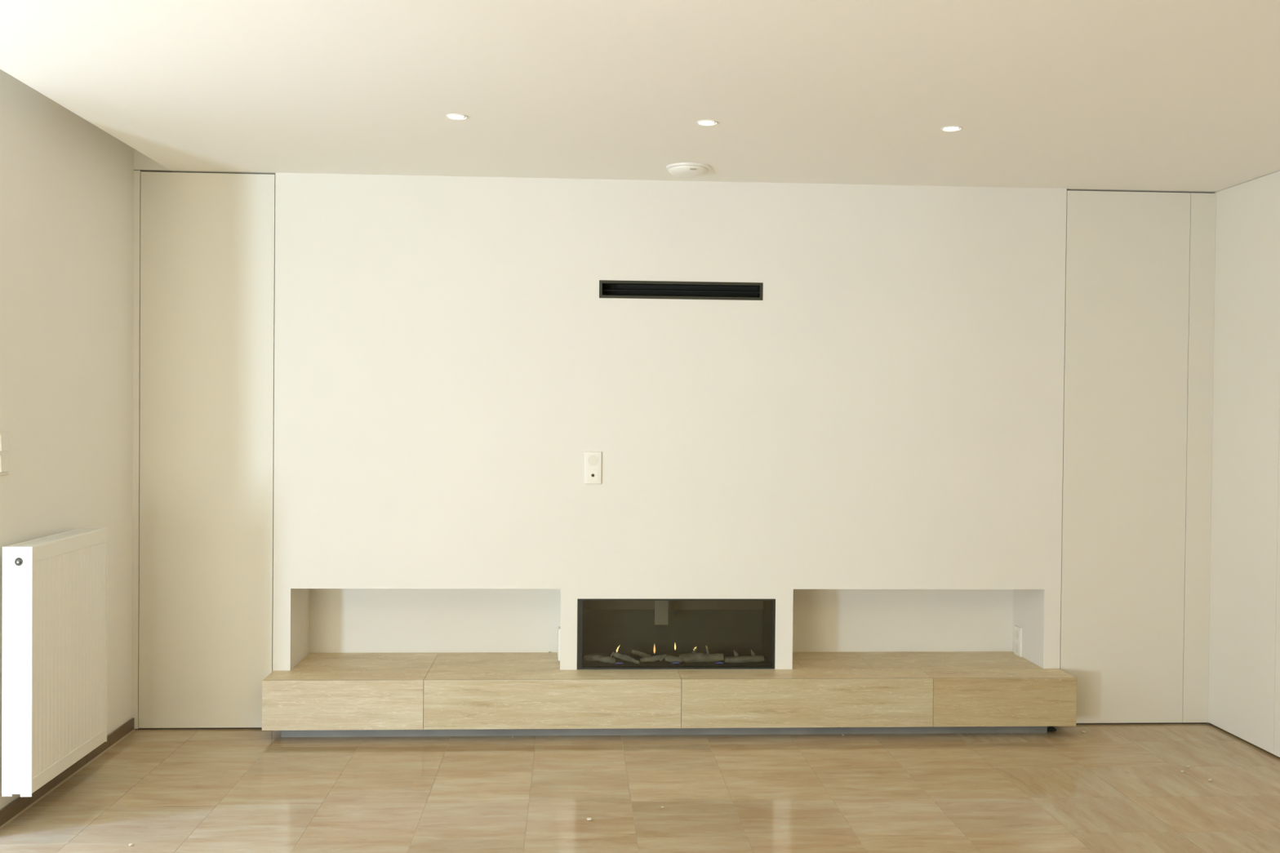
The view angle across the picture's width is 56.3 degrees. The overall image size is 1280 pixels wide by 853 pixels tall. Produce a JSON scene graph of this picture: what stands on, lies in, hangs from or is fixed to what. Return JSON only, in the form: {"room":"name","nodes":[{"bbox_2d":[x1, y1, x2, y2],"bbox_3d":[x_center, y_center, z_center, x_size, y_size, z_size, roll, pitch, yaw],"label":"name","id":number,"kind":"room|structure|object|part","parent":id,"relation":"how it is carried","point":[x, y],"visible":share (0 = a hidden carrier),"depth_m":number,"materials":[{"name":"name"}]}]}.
{"room":"living room","nodes":[
{"label":"living room","id":0,"kind":"room"},
{"bbox_2d":[0,69,133,810],"bbox_3d":[-2.370,0.002,4.839,0.120,2.840,1.415,0,1,-3],"label":"wall","id":1,"kind":"structure","parent":0,"point":[67,183],"depth_m":4.81,"materials":[{"name":"paint"}]},
{"bbox_2d":[0,431,8,475],"bbox_3d":[-2.271,0.095,4.270,0.016,0.158,0.084,0,1,-3],"label":"light switch","id":2,"kind":"object","parent":1,"relation":"attached to","point":[4,435],"visible":1,"depth_m":4.27,"materials":[{"name":"white plastic"}]},
{"bbox_2d":[1,528,107,797],"bbox_3d":[-2.236,0.874,4.593,0.135,0.910,0.758,0,1,-3],"label":"radiator","id":3,"kind":"object","parent":1,"relation":"attached to","point":[55,587],"visible":1,"depth_m":4.41,"materials":[{"name":"white metal"}]},
{"bbox_2d":[14,558,22,565],"bbox_3d":[-2.190,0.478,4.216,0.026,0.026,0.010,0,1,-3],"label":"valve","id":4,"kind":"object","parent":3,"relation":"attached to","point":[18,562],"depth_m":4.21,"materials":[{"name":"silver metal"}]},
{"bbox_2d":[4,528,106,548],"bbox_3d":[-2.214,0.426,4.564,0.101,0.014,0.686,0,1,-3],"label":"grille","id":5,"kind":"object","parent":3,"relation":"attached to","point":[81,535],"depth_m":4.55,"materials":[{"name":"white metal"}]},
{"bbox_3d":[-2.174,0.860,4.573,0.012,0.873,0.679,0,1,-3],"label":"panel","id":6,"kind":"part","parent":3,"relation":"part of","materials":[{"name":"white metal"}]},
{"bbox_2d":[0,718,135,829],"bbox_3d":[-2.315,1.394,4.862,0.018,0.057,1.414,0,1,-3],"label":"baseboard","id":7,"kind":"structure","parent":1,"relation":"attached to","point":[20,805],"depth_m":4.78,"materials":[{"name":"wood"}]},
{"bbox_2d":[0,0,1279,193],"bbox_3d":[-1.226,-1.311,2.539,8.615,0.350,7.300,0,1,-3],"label":"ceiling","id":8,"kind":"structure","parent":0,"point":[1123,95],"depth_m":4.01,"materials":[{"name":"white paint"}]},
{"bbox_2d":[445,113,467,119],"bbox_3d":[-0.682,-1.154,4.464,0.081,0.005,0.081,0,1,-3],"label":"recessed light","id":9,"kind":"object","parent":8,"relation":"in","point":[452,116],"visible":1,"depth_m":4.46,"materials":[{"name":"white plastic"}]},
{"bbox_2d":[666,162,710,177],"bbox_3d":[0.215,-1.139,5.351,0.198,0.042,0.198,0,1,-3],"label":"smoke detector","id":10,"kind":"object","parent":8,"relation":"attached to","point":[684,170],"visible":1,"depth_m":5.29,"materials":[{"name":"white plastic"}]},
{"bbox_2d":[697,120,718,125],"bbox_3d":[0.255,-1.146,4.521,0.081,0.005,0.081,0,1,-3],"label":"recessed light","id":11,"kind":"object","parent":8,"relation":"in","point":[703,122],"visible":1,"depth_m":4.51,"materials":[{"name":"white plastic"}]},
{"bbox_2d":[940,125,962,131],"bbox_3d":[1.192,-1.138,4.578,0.081,0.005,0.081,0,1,-3],"label":"recessed light","id":12,"kind":"object","parent":8,"relation":"in","point":[949,128],"visible":1,"depth_m":4.57,"materials":[{"name":"white plastic"}]},
{"bbox_2d":[0,723,1279,852],"bbox_3d":[-1.251,1.524,2.552,8.615,0.120,7.250,0,1,-3],"label":"floor","id":13,"kind":"structure","parent":0,"point":[1106,788],"depth_m":4.72,"materials":[{"name":"beige tile"}]},
{"bbox_2d":[262,651,1076,737],"bbox_3d":[0.152,1.295,5.807,3.752,0.276,0.619,0,1,-3],"label":"cabinet","id":14,"kind":"object","parent":13,"relation":"on","point":[472,694],"visible":0.99,"depth_m":5.54,"materials":[{"name":"wood"}]},
{"bbox_2d":[1047,726,1056,732],"bbox_3d":[1.955,1.438,5.697,0.050,0.027,0.028,0,1,-17],"label":"scrap","id":15,"kind":"object","parent":13,"relation":"on","point":[1050,729],"visible":0.98,"depth_m":5.69,"materials":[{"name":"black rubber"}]},
{"bbox_2d":[131,148,1208,729],"bbox_3d":[0.173,-0.044,5.965,5.415,2.950,0.550,0,1,-3],"label":"wall","id":16,"kind":"structure","parent":0,"point":[869,446],"depth_m":5.70,"materials":[{"name":"paint"}]},
{"bbox_2d":[138,171,275,728],"bbox_3d":[-2.017,0.115,5.580,0.610,2.584,0.020,0,1,-3],"label":"door","id":17,"kind":"structure","parent":16,"relation":"in","point":[206,371],"depth_m":5.57,"materials":[{"name":"white paint"}]},
{"bbox_2d":[557,626,559,661],"bbox_3d":[-0.394,1.056,5.829,0.014,0.154,0.082,0,1,-3],"label":"wall socket","id":18,"kind":"object","parent":16,"relation":"attached to","point":[558,632],"visible":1,"depth_m":5.79,"materials":[{"name":"white plastic"}]},
{"bbox_3d":[-0.393,1.056,5.829,0.011,0.154,0.082,0,1,-3],"label":"plate","id":19,"kind":"part","parent":18,"relation":"part of","materials":[{"name":"white plastic"}]},
{"bbox_2d":[584,451,601,484],"bbox_3d":[-0.223,0.196,5.664,0.082,0.154,0.014,0,1,-3],"label":"wall socket","id":20,"kind":"object","parent":16,"relation":"attached to","point":[593,460],"visible":1,"depth_m":5.66,"materials":[{"name":"white plastic"}]},
{"bbox_2d":[577,599,775,669],"bbox_3d":[0.165,0.987,5.886,0.946,0.336,0.356,0,1,-3],"label":"gas fireplace","id":21,"kind":"object","parent":16,"relation":"in","point":[652,627],"visible":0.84,"depth_m":6.04,"materials":[{"name":"glass"}]},
{"bbox_2d":[583,654,601,661],"bbox_3d":[-0.226,1.121,5.798,0.093,0.034,0.030,1,1,18],"label":"log","id":22,"kind":"object","parent":21,"relation":"on","point":[588,657],"visible":1,"depth_m":5.79,"materials":[{"name":"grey wood"}]},
{"bbox_2d":[597,652,615,663],"bbox_3d":[-0.163,1.113,5.760,0.087,0.052,0.041,0,1,-3],"label":"log","id":23,"kind":"object","parent":21,"relation":"on","point":[610,660],"visible":1,"depth_m":5.75,"materials":[{"name":"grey wood"}]},
{"bbox_2d":[612,652,632,662],"bbox_3d":[-0.084,1.117,5.796,0.097,0.045,0.030,1,1,7],"label":"log","id":24,"kind":"object","parent":21,"relation":"on","point":[618,655],"visible":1,"depth_m":5.79,"materials":[{"name":"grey wood"}]},
{"bbox_2d":[625,655,639,664],"bbox_3d":[-0.033,1.122,5.752,0.074,0.036,0.025,1,1,24],"label":"log","id":25,"kind":"object","parent":21,"relation":"on","point":[628,658],"visible":1,"depth_m":5.74,"materials":[{"name":"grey wood"}]},
{"bbox_2d":[631,649,650,657],"bbox_3d":[0.006,1.117,5.879,0.098,0.044,0.028,1,1,12],"label":"log","id":26,"kind":"object","parent":21,"relation":"on","point":[641,654],"visible":0.88,"depth_m":5.87,"materials":[{"name":"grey wood"}]},
{"bbox_2d":[640,654,666,662],"bbox_3d":[0.065,1.119,5.784,0.132,0.043,0.028,0,1,-3],"label":"log","id":27,"kind":"object","parent":21,"relation":"on","point":[651,659],"visible":1,"depth_m":5.78,"materials":[{"name":"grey wood"}]},
{"bbox_2d":[664,655,682,662],"bbox_3d":[0.166,1.123,5.781,0.092,0.037,0.037,0,1,-3],"label":"log","id":28,"kind":"object","parent":21,"relation":"on","point":[671,659],"visible":1,"depth_m":5.77,"materials":[{"name":"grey wood"}]},
{"bbox_2d":[679,648,724,662],"bbox_3d":[0.297,1.110,5.792,0.215,0.066,0.049,0,1,-3],"label":"log","id":29,"kind":"object","parent":21,"relation":"on","point":[694,656],"visible":1,"depth_m":5.78,"materials":[{"name":"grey wood"}]},
{"bbox_2d":[733,649,738,656],"bbox_3d":[0.472,1.118,5.844,0.030,0.056,0.023,1,1,17],"label":"log","id":30,"kind":"object","parent":21,"relation":"on","point":[735,654],"visible":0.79,"depth_m":5.84,"materials":[{"name":"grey wood"}]},
{"bbox_2d":[724,655,764,662],"bbox_3d":[0.506,1.127,5.798,0.193,0.035,0.040,0,1,-3],"label":"log","id":31,"kind":"object","parent":21,"relation":"on","point":[759,658],"visible":1,"depth_m":5.79,"materials":[{"name":"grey wood"}]},
{"bbox_2d":[751,648,755,656],"bbox_3d":[0.558,1.117,5.847,0.027,0.058,0.024,0,1,-40],"label":"log","id":32,"kind":"object","parent":21,"relation":"on","point":[753,654],"visible":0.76,"depth_m":5.84,"materials":[{"name":"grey wood"}]},
{"bbox_2d":[599,280,763,300],"bbox_3d":[0.193,-0.648,5.747,0.779,0.083,0.132,0,1,-3],"label":"air vent","id":33,"kind":"object","parent":16,"relation":"in","point":[607,288],"visible":0.84,"depth_m":5.78,"materials":[{"name":"black metal"}]},
{"bbox_3d":[0.193,-0.648,5.750,0.763,0.004,0.035,0,1,-3],"label":"deflector blade","id":34,"kind":"part","parent":33,"relation":"part of","materials":[{"name":"black metal"}]},
{"bbox_2d":[1014,625,1022,657],"bbox_3d":[1.932,1.101,6.120,0.014,0.154,0.082,0,1,-3],"label":"wall socket","id":35,"kind":"object","parent":16,"relation":"attached to","point":[1018,630],"visible":1,"depth_m":6.10,"materials":[{"name":"white plastic"}]},
{"bbox_2d":[1059,190,1191,723],"bbox_3d":[2.356,0.153,5.825,0.612,2.584,0.020,0,1,-3],"label":"door","id":36,"kind":"structure","parent":16,"relation":"in","point":[1127,260],"depth_m":5.82,"materials":[{"name":"white paint"}]},
{"bbox_2d":[1182,192,1216,722],"bbox_3d":[2.727,0.157,5.846,0.125,2.584,0.020,0,1,-3],"label":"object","id":37,"kind":"structure","parent":16,"relation":"attached to","point":[1202,206],"depth_m":5.84,"materials":[{"name":"white paint"}]},
{"bbox_2d":[1207,170,1279,757],"bbox_3d":[3.034,0.204,2.559,0.120,2.600,6.622,0,1,-3],"label":"wall","id":38,"kind":"structure","parent":0,"point":[1244,668],"depth_m":5.53,"materials":[{"name":"white paint"}]},
{"bbox_3d":[2.916,0.182,3.768,0.020,2.587,3.048,0,1,-3],"label":"wall panel","id":39,"kind":"part","parent":38,"relation":"part of","materials":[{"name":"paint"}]}
]}

